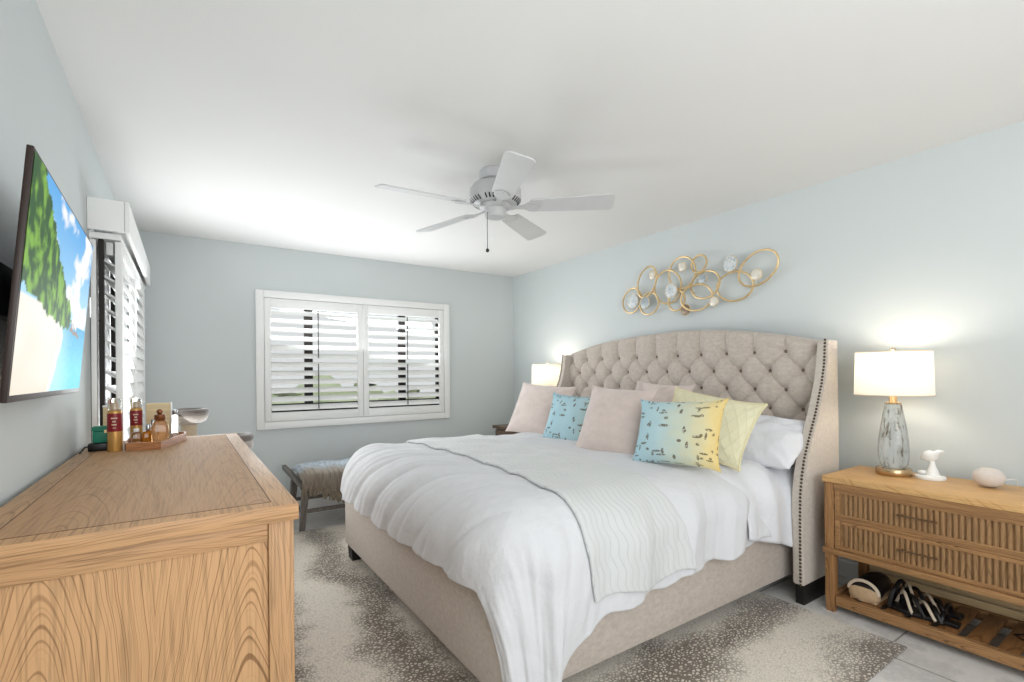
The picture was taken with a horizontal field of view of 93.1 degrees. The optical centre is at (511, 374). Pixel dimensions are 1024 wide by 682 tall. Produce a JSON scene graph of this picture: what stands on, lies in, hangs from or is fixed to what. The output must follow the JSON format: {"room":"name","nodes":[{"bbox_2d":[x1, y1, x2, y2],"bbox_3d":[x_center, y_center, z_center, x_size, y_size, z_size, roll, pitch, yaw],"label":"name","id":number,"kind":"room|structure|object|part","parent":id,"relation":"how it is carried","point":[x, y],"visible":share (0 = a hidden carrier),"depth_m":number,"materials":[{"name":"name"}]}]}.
{"room":"bedroom","nodes":[
{"label":"bedroom","id":0,"kind":"room"},
{"bbox_2d":[0,0,127,507],"bbox_3d":[-1.189,0.041,0.991,0.140,2.320,6.371,-1,0,-34],"label":"wall","id":1,"kind":"structure","parent":0,"point":[39,108],"depth_m":1.45,"materials":[{"name":"paint"}]},
{"bbox_2d":[0,144,92,402],"bbox_3d":[-1.201,-0.189,1.249,0.126,0.490,0.860,-1,0,-34],"label":"television","id":2,"kind":"object","parent":1,"relation":"attached to","point":[44,296],"visible":1,"depth_m":1.09,"materials":[{"name":"black metal"}]},
{"bbox_2d":[88,231,145,441],"bbox_3d":[-2.334,0.262,2.846,0.219,1.900,1.550,-1,0,-34],"label":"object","id":3,"kind":"structure","parent":1,"relation":"in","point":[114,276],"depth_m":2.32,"materials":[{"name":"white wood"}]},
{"bbox_3d":[-2.411,0.262,2.807,0.004,1.900,1.490,-1,0,-34],"label":"pane","id":4,"kind":"part","parent":3,"relation":"part of","materials":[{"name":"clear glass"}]},
{"bbox_3d":[-2.042,0.286,2.422,0.020,1.805,0.500,-1,0,-34],"label":"shutter panel","id":5,"kind":"part","parent":3,"relation":"part of","materials":[{"name":"white wood"}]},
{"bbox_3d":[-1.890,0.292,2.244,0.018,1.830,0.035,-1,0,-34],"label":"track post","id":6,"kind":"part","parent":3,"relation":"part of","materials":[{"name":"white wood"}]},
{"bbox_3d":[-2.410,0.262,2.807,0.050,1.900,1.490,-1,0,-34],"label":"sliding sash","id":7,"kind":"part","parent":3,"relation":"part of","materials":[{"name":"brown metal"}]},
{"bbox_3d":[-2.301,-0.633,2.874,0.117,0.028,1.550,-1,0,-34],"label":"track rail","id":8,"kind":"part","parent":3,"relation":"part of","materials":[{"name":"white wood"}]},
{"bbox_3d":[-2.032,0.286,2.507,0.026,1.805,0.570,-1,0,-34],"label":"shutter panel","id":9,"kind":"part","parent":3,"relation":"part of","materials":[{"name":"white wood"}]},
{"bbox_3d":[-2.029,0.286,2.563,0.026,1.805,0.720,-1,0,-34],"label":"shutter panel","id":10,"kind":"part","parent":3,"relation":"part of","materials":[{"name":"white wood"}]},
{"bbox_3d":[-2.438,0.290,3.174,0.026,1.805,0.730,-1,0,-34],"label":"shutter panel","id":11,"kind":"part","parent":3,"relation":"part of","materials":[{"name":"white wood"}]},
{"bbox_2d":[87,196,149,285],"bbox_3d":[-2.280,-0.723,2.870,0.149,0.143,1.580,-1,0,-34],"label":"window valance","id":12,"kind":"object","parent":1,"relation":"attached to","point":[108,216],"visible":0.85,"depth_m":2.24,"materials":[{"name":"white wood"}]},
{"bbox_2d":[128,230,514,496],"bbox_3d":[-1.536,0.044,4.678,3.669,2.320,0.140,-1,0,-34],"label":"wall","id":13,"kind":"structure","parent":0,"point":[200,339],"depth_m":4.26,"materials":[{"name":"paint"}]},
{"bbox_2d":[297,495,344,507],"bbox_3d":[-1.424,1.147,4.652,3.529,0.112,0.016,-1,0,-34],"label":"baseboard","id":14,"kind":"structure","parent":13,"relation":"attached to","point":[317,502],"depth_m":4.43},
{"bbox_2d":[255,289,449,429],"bbox_3d":[-1.454,-0.132,4.690,1.826,1.200,0.163,-1,0,-34],"label":"window","id":15,"kind":"structure","parent":13,"relation":"in","point":[319,361],"depth_m":4.60,"materials":[{"name":"white wood"}]},
{"bbox_3d":[-1.780,-0.129,4.414,0.845,1.068,0.026,-1,0,-34],"label":"shutter panel","id":16,"kind":"part","parent":15,"relation":"part of","materials":[{"name":"white wood"}]},
{"bbox_3d":[-1.752,-0.129,4.396,0.008,0.877,0.006,-1,0,-34],"label":"tilt rod","id":17,"kind":"part","parent":15,"relation":"part of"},
{"bbox_3d":[-1.488,-0.136,4.741,1.690,1.020,0.004,-1,0,-34],"label":"pane","id":18,"kind":"part","parent":15,"relation":"part of","materials":[{"name":"clear glass"}]},
{"bbox_3d":[-1.488,-0.136,4.741,1.690,1.020,0.040,-1,0,-34],"label":"sash","id":19,"kind":"part","parent":15,"relation":"part of","materials":[{"name":"brown metal"}]},
{"bbox_3d":[-1.075,-0.135,4.887,0.845,1.068,0.026,-1,0,-34],"label":"shutter panel","id":20,"kind":"part","parent":15,"relation":"part of","materials":[{"name":"white wood"}]},
{"bbox_3d":[-1.047,-0.136,4.868,0.008,0.877,0.006,-1,0,-34],"label":"tilt rod","id":21,"kind":"part","parent":15,"relation":"part of","materials":[{"name":"white wood"}]},
{"bbox_2d":[36,0,1023,276],"bbox_3d":[0.285,-1.193,2.071,3.809,0.120,6.511,-1,0,-34],"label":"ceiling","id":22,"kind":"structure","parent":0,"point":[271,123],"depth_m":2.03,"materials":[{"name":"paint"}]},
{"bbox_2d":[375,151,614,251],"bbox_3d":[-0.130,-0.899,2.701,1.238,0.458,1.272,-1,0,-34],"label":"ceiling fan","id":23,"kind":"object","parent":22,"relation":"hanging from","point":[497,191],"visible":1,"depth_m":2.63,"materials":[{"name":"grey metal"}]},
{"bbox_3d":[-0.462,-0.931,2.502,0.461,0.042,0.141,-1,0,-30],"label":"blade","id":24,"kind":"part","parent":23,"relation":"part of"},
{"bbox_3d":[-0.407,-0.931,2.998,0.461,0.042,0.141,-1,0,42],"label":"blade","id":25,"kind":"part","parent":23,"relation":"part of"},
{"bbox_3d":[-0.237,-0.926,2.636,0.187,0.026,0.085,-1,0,-34],"label":"blade arm","id":26,"kind":"part","parent":23,"relation":"part of","materials":[{"name":"white metal"}]},
{"bbox_3d":[-0.212,-0.926,2.823,0.185,0.026,0.083,-1,0,42],"label":"blade arm","id":27,"kind":"part","parent":23,"relation":"part of","materials":[{"name":"white metal"}]},
{"bbox_3d":[-0.131,-0.792,2.670,0.014,0.206,0.004,-1,0,-43],"label":"pull chain","id":28,"kind":"part","parent":23,"relation":"part of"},
{"bbox_3d":[-0.062,-0.927,2.553,0.083,0.026,0.185,-1,0,-12],"label":"blade arm","id":29,"kind":"part","parent":23,"relation":"part of","materials":[{"name":"white metal"}]},
{"bbox_3d":[-0.025,-0.927,2.860,0.083,0.026,0.185,-1,0,24],"label":"blade arm","id":30,"kind":"part","parent":23,"relation":"part of","materials":[{"name":"white metal"}]},
{"bbox_3d":[-0.007,-0.935,2.297,0.141,0.042,0.461,-1,0,-12],"label":"blade","id":31,"kind":"part","parent":23,"relation":"part of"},
{"bbox_3d":[0.081,-0.936,3.099,0.141,0.042,0.461,-1,0,24],"label":"blade","id":32,"kind":"part","parent":23,"relation":"part of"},
{"bbox_3d":[0.068,-0.928,2.693,0.185,0.026,0.083,-1,0,6],"label":"blade arm","id":33,"kind":"part","parent":23,"relation":"part of","materials":[{"name":"white metal"}]},
{"bbox_3d":[0.329,-0.938,2.666,0.461,0.042,0.141,-1,0,6],"label":"blade","id":34,"kind":"part","parent":23,"relation":"part of","materials":[{"name":"white wood"}]},
{"bbox_2d":[294,503,1023,681],"bbox_3d":[0.307,1.247,2.071,3.809,0.120,6.511,-1,0,-34],"label":"floor","id":35,"kind":"structure","parent":0,"point":[925,659],"depth_m":2.07,"materials":[{"name":"stone"}]},
{"bbox_2d":[0,433,298,681],"bbox_3d":[-1.154,0.747,1.622,0.567,0.907,1.643,-1,0,-34],"label":"dresser","id":36,"kind":"object","parent":35,"relation":"on","point":[173,563],"visible":0.94,"depth_m":1.00,"materials":[{"name":"brown wood"}]},
{"bbox_2d":[79,442,106,453],"bbox_3d":[-1.622,0.283,1.896,0.088,0.030,0.140,-1,0,-34],"label":"box","id":37,"kind":"object","parent":36,"relation":"on","point":[91,446],"visible":0.67,"depth_m":1.88,"materials":[{"name":"black plastic"}]},
{"bbox_2d":[92,425,106,442],"bbox_3d":[-1.623,0.236,1.923,0.058,0.062,0.060,-1,0,-34],"label":"gift box","id":38,"kind":"object","parent":37,"relation":"on","point":[99,433],"visible":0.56,"depth_m":1.90,"materials":[{"name":"green cardboard"}]},
{"bbox_3d":[-1.623,0.214,1.923,0.058,0.018,0.059,-1,0,-34],"label":"lid","id":39,"kind":"part","parent":38,"relation":"part of","materials":[{"name":"green cardboard"}]},
{"bbox_2d":[102,405,107,425],"bbox_3d":[-1.694,0.214,2.057,0.059,0.168,0.028,-1,0,-34],"label":"box","id":40,"kind":"object","parent":36,"relation":"on","point":[105,407],"visible":0.26,"depth_m":2.04,"materials":[{"name":"beige cardboard"}]},
{"bbox_2d":[107,398,122,451],"bbox_3d":[-1.536,0.194,1.877,0.048,0.205,0.048,-1,0,-34],"label":"lotion bottle","id":41,"kind":"object","parent":36,"relation":"on","point":[114,413],"visible":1,"depth_m":1.86,"materials":[{"name":"gold metal"}]},
{"bbox_3d":[-0.720,0.723,0.959,0.432,0.706,0.010,-1,0,-34],"label":"panel","id":42,"kind":"part","parent":36,"relation":"part of","materials":[{"name":"brown wood"}]},
{"bbox_3d":[-1.165,0.294,1.617,0.448,0.001,1.549,-1,0,-34],"label":"inset panel","id":43,"kind":"part","parent":36,"relation":"part of","materials":[{"name":"brown wood"}]},
{"bbox_2d":[125,431,185,450],"bbox_3d":[-1.532,0.282,2.070,0.185,0.030,0.403,-1,0,-18],"label":"tray","id":44,"kind":"object","parent":36,"relation":"on","point":[129,446],"visible":0.7,"depth_m":1.91,"materials":[{"name":"brown wood"}]},
{"bbox_2d":[130,398,142,437],"bbox_3d":[-1.604,0.194,2.072,0.043,0.186,0.044,-1,0,-34],"label":"lotion bottle","id":45,"kind":"object","parent":44,"relation":"on","point":[136,413],"visible":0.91,"depth_m":2.06,"materials":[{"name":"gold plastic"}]},
{"bbox_2d":[131,428,141,442],"bbox_3d":[-1.533,0.253,1.981,0.023,0.066,0.036,-1,0,45],"label":"perfume bottle","id":46,"kind":"object","parent":44,"relation":"on","point":[136,436],"visible":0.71,"depth_m":1.97,"materials":[{"name":"clear glass"}]},
{"bbox_2d":[142,424,150,441],"bbox_3d":[-1.521,0.246,2.030,0.028,0.080,0.042,-1,0,45],"label":"perfume bottle","id":47,"kind":"object","parent":44,"relation":"on","point":[146,435],"visible":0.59,"depth_m":2.02,"materials":[{"name":"orange glass"}]},
{"bbox_3d":[-1.521,0.261,2.030,0.028,0.050,0.042,-1,0,45],"label":"glass","id":48,"kind":"part","parent":47,"relation":"part of","materials":[{"name":"orange glass"}]},
{"bbox_2d":[146,402,171,437],"bbox_3d":[-1.586,0.207,2.183,0.094,0.160,0.029,-1,0,-34],"label":"box","id":49,"kind":"object","parent":44,"relation":"on","point":[151,408],"visible":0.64,"depth_m":2.17,"materials":[{"name":"beige cardboard"}]},
{"bbox_2d":[151,409,168,441],"bbox_3d":[-1.468,0.214,2.024,0.059,0.142,0.040,-1,0,-34],"label":"perfume bottle","id":50,"kind":"object","parent":44,"relation":"on","point":[159,429],"visible":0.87,"depth_m":2.01,"materials":[{"name":"orange glass"}]},
{"bbox_3d":[-1.468,0.238,2.024,0.058,0.094,0.034,-1,0,-40],"label":"glass","id":51,"kind":"part","parent":50,"relation":"part of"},
{"bbox_2d":[171,410,178,437],"bbox_3d":[-1.488,0.221,2.143,0.028,0.130,0.023,-1,0,-34],"label":"perfume bottle","id":52,"kind":"object","parent":44,"relation":"on","point":[175,418],"visible":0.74,"depth_m":2.13,"materials":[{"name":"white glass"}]},
{"bbox_3d":[-0.523,0.760,1.100,0.051,0.870,0.050,-1,0,-34],"label":"leg","id":53,"kind":"part","parent":36,"relation":"part of","materials":[{"name":"brown wood"}]},
{"bbox_2d":[172,408,253,448],"bbox_3d":[-1.914,0.709,3.047,0.523,0.995,0.440,-1,0,-34],"label":"cat tree","id":54,"kind":"object","parent":35,"relation":"on","point":[189,418],"visible":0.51,"depth_m":2.96,"materials":[{"name":"grey fabric"}]},
{"bbox_3d":[-1.990,0.733,2.996,0.084,0.848,0.084,-1,0,-34],"label":"post","id":55,"kind":"part","parent":54,"relation":"part of","materials":[{"name":"wicker"}]},
{"bbox_2d":[172,408,209,416],"bbox_3d":[-1.998,0.233,2.993,0.228,0.042,0.228,-1,0,-34],"label":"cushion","id":56,"kind":"object","parent":54,"relation":"on","point":[182,412],"depth_m":2.94,"materials":[{"name":"grey fabric"}]},
{"bbox_2d":[224,432,253,441],"bbox_3d":[-1.786,0.406,3.110,0.236,0.046,0.236,-1,0,-34],"label":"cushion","id":57,"kind":"object","parent":54,"relation":"on","point":[245,436],"depth_m":3.10,"materials":[{"name":"grey fabric"}]},
{"bbox_2d":[282,465,344,531],"bbox_3d":[-1.230,0.979,4.259,1.358,0.446,0.551,-1,0,-34],"label":"bench","id":58,"kind":"object","parent":35,"relation":"on","point":[296,481],"visible":0.09,"depth_m":3.80,"materials":[{"name":"grey wood"}]},
{"bbox_3d":[-1.761,0.821,3.904,0.034,0.115,0.551,-1,0,-39],"label":"rail","id":59,"kind":"part","parent":58,"relation":"part of","materials":[{"name":"grey wood"}]},
{"bbox_3d":[-1.846,1.041,4.101,0.073,0.333,0.052,-1,0,-34],"label":"leg","id":60,"kind":"part","parent":58,"relation":"part of","materials":[{"name":"grey wood"}]},
{"bbox_3d":[-1.593,1.039,3.723,0.073,0.333,0.052,-1,0,-34],"label":"leg","id":61,"kind":"part","parent":58,"relation":"part of","materials":[{"name":"grey wood"}]},
{"bbox_2d":[291,458,349,502],"bbox_3d":[-1.347,0.883,4.120,0.909,0.340,0.525,-1,0,-34],"label":"throw blanket","id":62,"kind":"object","parent":58,"relation":"on","point":[324,476],"visible":0.41,"depth_m":3.78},
{"bbox_2d":[492,424,518,435],"bbox_3d":[0.193,0.852,4.807,0.489,0.672,0.720,-1,0,-34],"label":"nightstand","id":63,"kind":"object","parent":35,"relation":"on","point":[500,429],"visible":0.05,"depth_m":4.86,"materials":[{"name":"brown wood"}]},
{"bbox_3d":[0.017,0.637,4.690,0.017,0.155,0.640,-1,0,-34],"label":"drawer","id":64,"kind":"part","parent":63,"relation":"part of","materials":[{"name":"brown wood"}]},
{"bbox_2d":[532,362,560,386],"bbox_3d":[0.353,0.197,4.774,0.324,0.634,0.324,-1,0,-34],"label":"table lamp","id":65,"kind":"object","parent":63,"relation":"on","point":[547,374],"visible":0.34,"depth_m":4.63,"materials":[{"name":"white fabric"}]},
{"bbox_2d":[345,330,838,681],"bbox_3d":[0.321,0.441,3.031,2.198,1.493,2.238,-1,0,-34],"label":"bed","id":66,"kind":"object","parent":35,"relation":"on","point":[797,377],"visible":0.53,"depth_m":2.56,"materials":[{"name":"beige fabric"}]},
{"bbox_3d":[-1.005,1.144,3.153,0.095,0.092,0.095,-1,0,-34],"label":"leg","id":67,"kind":"part","parent":66,"relation":"part of","materials":[{"name":"black wood"}]},
{"bbox_3d":[-0.536,0.929,2.392,0.055,0.328,1.910,-1,0,-34],"label":"footboard","id":68,"kind":"part","parent":66,"relation":"part of","materials":[{"name":"beige fabric"}]},
{"bbox_2d":[340,432,771,681],"bbox_3d":[0.077,0.851,2.767,1.645,0.858,2.052,-1,0,-34],"label":"comforter","id":69,"kind":"object","parent":66,"relation":"on","point":[501,536],"visible":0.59,"depth_m":1.81,"materials":[{"name":"white fabric"}]},
{"bbox_2d":[405,434,696,602],"bbox_3d":[-0.035,0.617,2.699,0.584,0.422,2.062,-1,0,-32],"label":"throw blanket","id":70,"kind":"object","parent":69,"relation":"on","point":[635,538],"visible":0.95,"depth_m":1.93,"materials":[{"name":"white fabric"}]},
{"bbox_2d":[575,385,657,453],"bbox_3d":[0.580,0.272,2.782,0.222,0.414,0.459,-1,0,-38],"label":"throw pillow","id":71,"kind":"object","parent":69,"relation":"on","point":[612,419],"visible":0.72,"depth_m":2.71,"materials":[{"name":"fabric"}]},
{"bbox_2d":[632,398,728,472],"bbox_3d":[0.807,0.284,2.372,0.175,0.347,0.482,-1,0,-45],"label":"throw pillow","id":72,"kind":"object","parent":69,"relation":"on","point":[681,433],"visible":0.98,"depth_m":2.30,"materials":[{"name":"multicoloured fabric"}]},
{"bbox_3d":[0.831,0.916,2.192,1.992,0.328,0.055,-1,0,-34],"label":"rail","id":73,"kind":"part","parent":66,"relation":"part of","materials":[{"name":"beige fabric"}]},
{"bbox_3d":[1.172,0.283,3.602,0.146,1.193,2.124,-1,0,-34],"label":"headboard","id":74,"kind":"part","parent":66,"relation":"part of","materials":[{"name":"beige fabric"}]},
{"bbox_3d":[1.611,1.125,2.578,0.330,0.101,0.044,-1,0,-34],"label":"leg","id":75,"kind":"part","parent":66,"relation":"part of","materials":[{"name":"black wood"}]},
{"bbox_3d":[1.580,0.441,2.547,0.299,1.270,0.014,-1,0,-34],"label":"nailhead trim","id":76,"kind":"part","parent":66,"relation":"part of","materials":[{"name":"brown metal"}]},
{"bbox_3d":[0.308,0.682,2.959,1.973,0.319,1.790,-1,0,-34],"label":"mattress","id":77,"kind":"object","parent":66,"relation":"on","visible":0},
{"bbox_2d":[709,459,794,546],"bbox_3d":[0.841,0.665,3.146,0.831,0.461,1.763,-1,0,-34],"label":"sheet","id":78,"kind":"object","parent":77,"relation":"on","point":[768,490],"visible":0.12,"depth_m":2.42,"materials":[{"name":"white fabric"}]},
{"bbox_2d":[505,382,576,433],"bbox_3d":[0.216,0.281,3.824,0.223,0.435,0.643,-1,0,-37],"label":"throw pillow","id":79,"kind":"object","parent":78,"relation":"on","point":[532,409],"visible":0.71,"depth_m":3.78,"materials":[{"name":"fabric"}]},
{"bbox_2d":[542,392,589,440],"bbox_3d":[0.399,0.310,3.254,0.174,0.366,0.492,-1,0,-44],"label":"throw pillow","id":80,"kind":"object","parent":78,"relation":"on","point":[565,421],"visible":0.5,"depth_m":3.23,"materials":[{"name":"blue fabric"}]},
{"bbox_2d":[635,380,695,401],"bbox_3d":[0.918,0.256,3.161,0.243,0.432,0.470,-1,0,-38],"label":"throw pillow","id":81,"kind":"object","parent":78,"relation":"on","point":[665,393],"visible":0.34,"depth_m":3.14,"materials":[{"name":"fabric"}]},
{"bbox_2d":[672,387,767,471],"bbox_3d":[1.042,0.275,2.627,0.194,0.406,0.599,-1,0,-34],"label":"throw pillow","id":82,"kind":"object","parent":78,"relation":"on","point":[739,418],"visible":0.58,"depth_m":2.45,"materials":[{"name":"yellow fabric"}]},
{"bbox_2d":[742,415,804,469],"bbox_3d":[1.345,0.367,2.779,0.341,0.272,0.622,-1,0,-34],"label":"bed pillow","id":83,"kind":"object","parent":78,"relation":"on","point":[774,442],"visible":0.38,"depth_m":2.57,"materials":[{"name":"white fabric"}]},
{"bbox_2d":[294,524,906,681],"bbox_3d":[-0.149,1.187,2.758,2.305,0.008,3.180,-1,0,-34],"label":"rug","id":84,"kind":"object","parent":35,"relation":"on","point":[350,626],"visible":0.26,"depth_m":2.13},
{"bbox_2d":[822,465,1023,670],"bbox_3d":[2.095,0.835,2.000,0.455,0.672,1.318,-1,0,-34],"label":"nightstand","id":85,"kind":"object","parent":35,"relation":"on","point":[957,535],"visible":0.88,"depth_m":2.12,"materials":[{"name":"brown wood"}]},
{"bbox_3d":[1.593,0.855,2.422,0.042,0.641,0.042,-1,0,-34],"label":"leg","id":86,"kind":"part","parent":85,"relation":"part of","materials":[{"name":"brown wood"}]},
{"bbox_3d":[1.755,1.114,2.526,0.337,0.047,0.026,-1,0,-34],"label":"shelf rail","id":87,"kind":"part","parent":85,"relation":"part of","materials":[{"name":"brown wood"}]},
{"bbox_3d":[1.909,0.852,2.634,0.042,0.641,0.042,-1,0,-34],"label":"leg","id":88,"kind":"part","parent":85,"relation":"part of","materials":[{"name":"brown wood"}]},
{"bbox_2d":[847,572,890,604],"bbox_3d":[1.776,1.038,2.394,0.230,0.105,0.140,-1,0,-34],"label":"slipper","id":89,"kind":"object","parent":85,"relation":"on","point":[873,588],"visible":0.98,"depth_m":2.34,"materials":[{"name":"black fabric"}]},
{"bbox_2d":[853,348,935,476],"bbox_3d":[1.904,0.183,2.425,0.324,0.634,0.324,-1,0,-34],"label":"table lamp","id":90,"kind":"object","parent":85,"relation":"on","point":[894,373],"visible":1,"depth_m":2.36,"materials":[{"name":"white fabric"}]},
{"bbox_3d":[1.905,0.306,2.425,0.127,0.316,0.123,-1,0,-34],"label":"glass","id":91,"kind":"part","parent":90,"relation":"part of","materials":[{"name":"glass"}]},
{"bbox_3d":[1.902,-0.005,2.425,0.320,0.214,0.320,-1,0,-34],"label":"lamp shade","id":92,"kind":"part","parent":90,"relation":"part of","materials":[{"name":"white fabric"}]},
{"bbox_3d":[1.901,-0.112,2.425,0.312,0.004,0.312,-1,0,-34],"label":"shade trim","id":93,"kind":"part","parent":90,"relation":"part of","materials":[{"name":"white fabric"}]},
{"bbox_3d":[1.903,0.102,2.425,0.324,0.004,0.324,-1,0,-34],"label":"shade trim","id":94,"kind":"part","parent":90,"relation":"part of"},
{"bbox_3d":[1.762,0.780,2.111,0.026,0.008,0.144,-1,0,-34],"label":"handle","id":95,"kind":"part","parent":85,"relation":"part of","materials":[{"name":"brown wood"}]},
{"bbox_3d":[1.761,0.627,2.111,0.026,0.008,0.144,-1,0,-34],"label":"handle","id":96,"kind":"part","parent":85,"relation":"part of","materials":[{"name":"brown metal"}]},
{"bbox_2d":[887,585,961,629],"bbox_3d":[1.850,1.037,2.185,0.098,0.104,0.250,-1,0,-34],"label":"sandal","id":97,"kind":"object","parent":85,"relation":"on","point":[916,611],"visible":1,"depth_m":2.18,"materials":[{"name":"black leather"}]},
{"bbox_2d":[893,579,963,620],"bbox_3d":[1.929,1.037,2.256,0.098,0.104,0.250,-1,0,-34],"label":"sandal","id":98,"kind":"object","parent":85,"relation":"on","point":[948,607],"visible":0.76,"depth_m":2.24,"materials":[{"name":"black leather"}]},
{"bbox_3d":[1.940,0.621,1.897,0.046,0.180,1.214,-1,0,-34],"label":"rail","id":99,"kind":"part","parent":85,"relation":"part of","materials":[{"name":"brown wood"}]},
{"bbox_3d":[1.933,0.782,1.892,0.018,0.140,1.210,-1,0,-34],"label":"drawer","id":100,"kind":"part","parent":85,"relation":"part of","materials":[{"name":"brown wood"}]},
{"bbox_3d":[1.932,0.629,1.892,0.018,0.136,1.210,-1,0,-34],"label":"drawer","id":101,"kind":"part","parent":85,"relation":"part of","materials":[{"name":"brown wood"}]},
{"bbox_3d":[1.945,1.113,1.898,0.028,0.047,1.214,-1,0,-34],"label":"shelf rail","id":102,"kind":"part","parent":85,"relation":"part of","materials":[{"name":"brown wood"}]},
{"bbox_2d":[914,450,946,480],"bbox_3d":[2.003,0.428,2.325,0.120,0.142,0.120,-1,0,-34],"label":"bird figurine","id":103,"kind":"object","parent":85,"relation":"on","point":[932,473],"visible":1,"depth_m":2.31,"materials":[{"name":"white ceramic"}]},
{"bbox_3d":[2.260,1.110,2.109,0.028,0.047,1.214,-1,0,-34],"label":"shelf rail","id":104,"kind":"part","parent":85,"relation":"part of","materials":[{"name":"brown wood"}]},
{"bbox_2d":[972,468,1018,486],"bbox_3d":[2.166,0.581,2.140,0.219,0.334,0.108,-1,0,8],"label":"smart speaker","id":105,"kind":"object","parent":85,"relation":"on","point":[987,477],"visible":0.96,"depth_m":2.12},
{"bbox_2d":[513,121,1023,486],"bbox_3d":[1.820,0.013,3.092,0.140,2.320,6.511,-1,0,-34],"label":"wall","id":106,"kind":"structure","parent":0,"point":[924,250],"depth_m":2.69,"materials":[{"name":"paint"}]},
{"bbox_2d":[622,248,779,315],"bbox_3d":[1.325,-0.666,3.625,0.077,0.452,1.339,-1,0,-34],"label":"wall sculpture","id":107,"kind":"object","parent":106,"relation":"attached to","point":[730,262],"visible":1,"depth_m":3.59,"materials":[{"name":"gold metal"}]},
{"bbox_2d":[838,556,1022,611],"bbox_3d":[1.808,1.117,2.984,0.016,0.112,6.355,-1,0,-34],"label":"baseboard","id":108,"kind":"structure","parent":106,"relation":"attached to","point":[848,568],"depth_m":2.78,"materials":[{"name":"wood"}]}
]}

